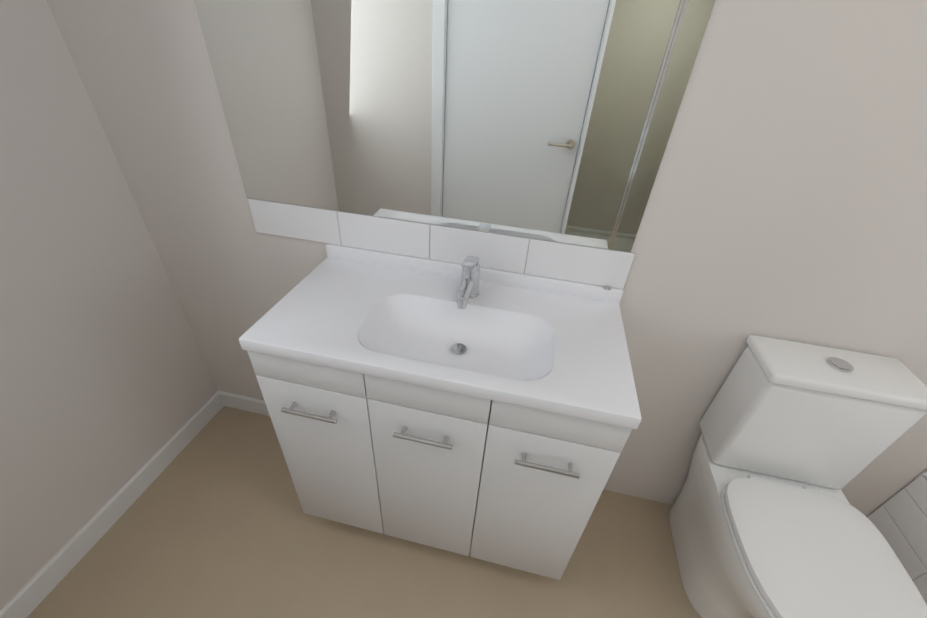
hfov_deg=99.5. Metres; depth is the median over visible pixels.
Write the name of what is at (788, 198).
wall
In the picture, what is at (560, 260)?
wall tiles
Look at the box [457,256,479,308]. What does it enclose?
faucet
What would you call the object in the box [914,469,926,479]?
wall tiles
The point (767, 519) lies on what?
toilet
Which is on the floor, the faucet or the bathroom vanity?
the bathroom vanity
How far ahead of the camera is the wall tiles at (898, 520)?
1.27 m
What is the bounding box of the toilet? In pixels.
[669,335,926,617]
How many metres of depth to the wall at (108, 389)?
1.19 m
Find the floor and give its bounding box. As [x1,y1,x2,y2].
[27,406,700,617]
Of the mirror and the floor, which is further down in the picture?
the floor
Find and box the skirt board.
[0,390,269,617]
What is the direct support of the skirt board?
on the floor
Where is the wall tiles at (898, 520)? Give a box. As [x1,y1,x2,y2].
[867,475,926,604]
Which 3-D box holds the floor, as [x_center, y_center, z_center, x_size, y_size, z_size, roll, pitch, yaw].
[0.238,1.509,0.623,3.670,0.050,2.850,10,36,8]
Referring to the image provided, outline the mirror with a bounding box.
[194,0,715,251]
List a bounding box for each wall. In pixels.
[0,0,217,609]
[46,0,926,516]
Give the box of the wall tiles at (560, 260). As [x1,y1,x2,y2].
[247,198,635,288]
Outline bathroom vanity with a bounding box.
[239,244,641,579]

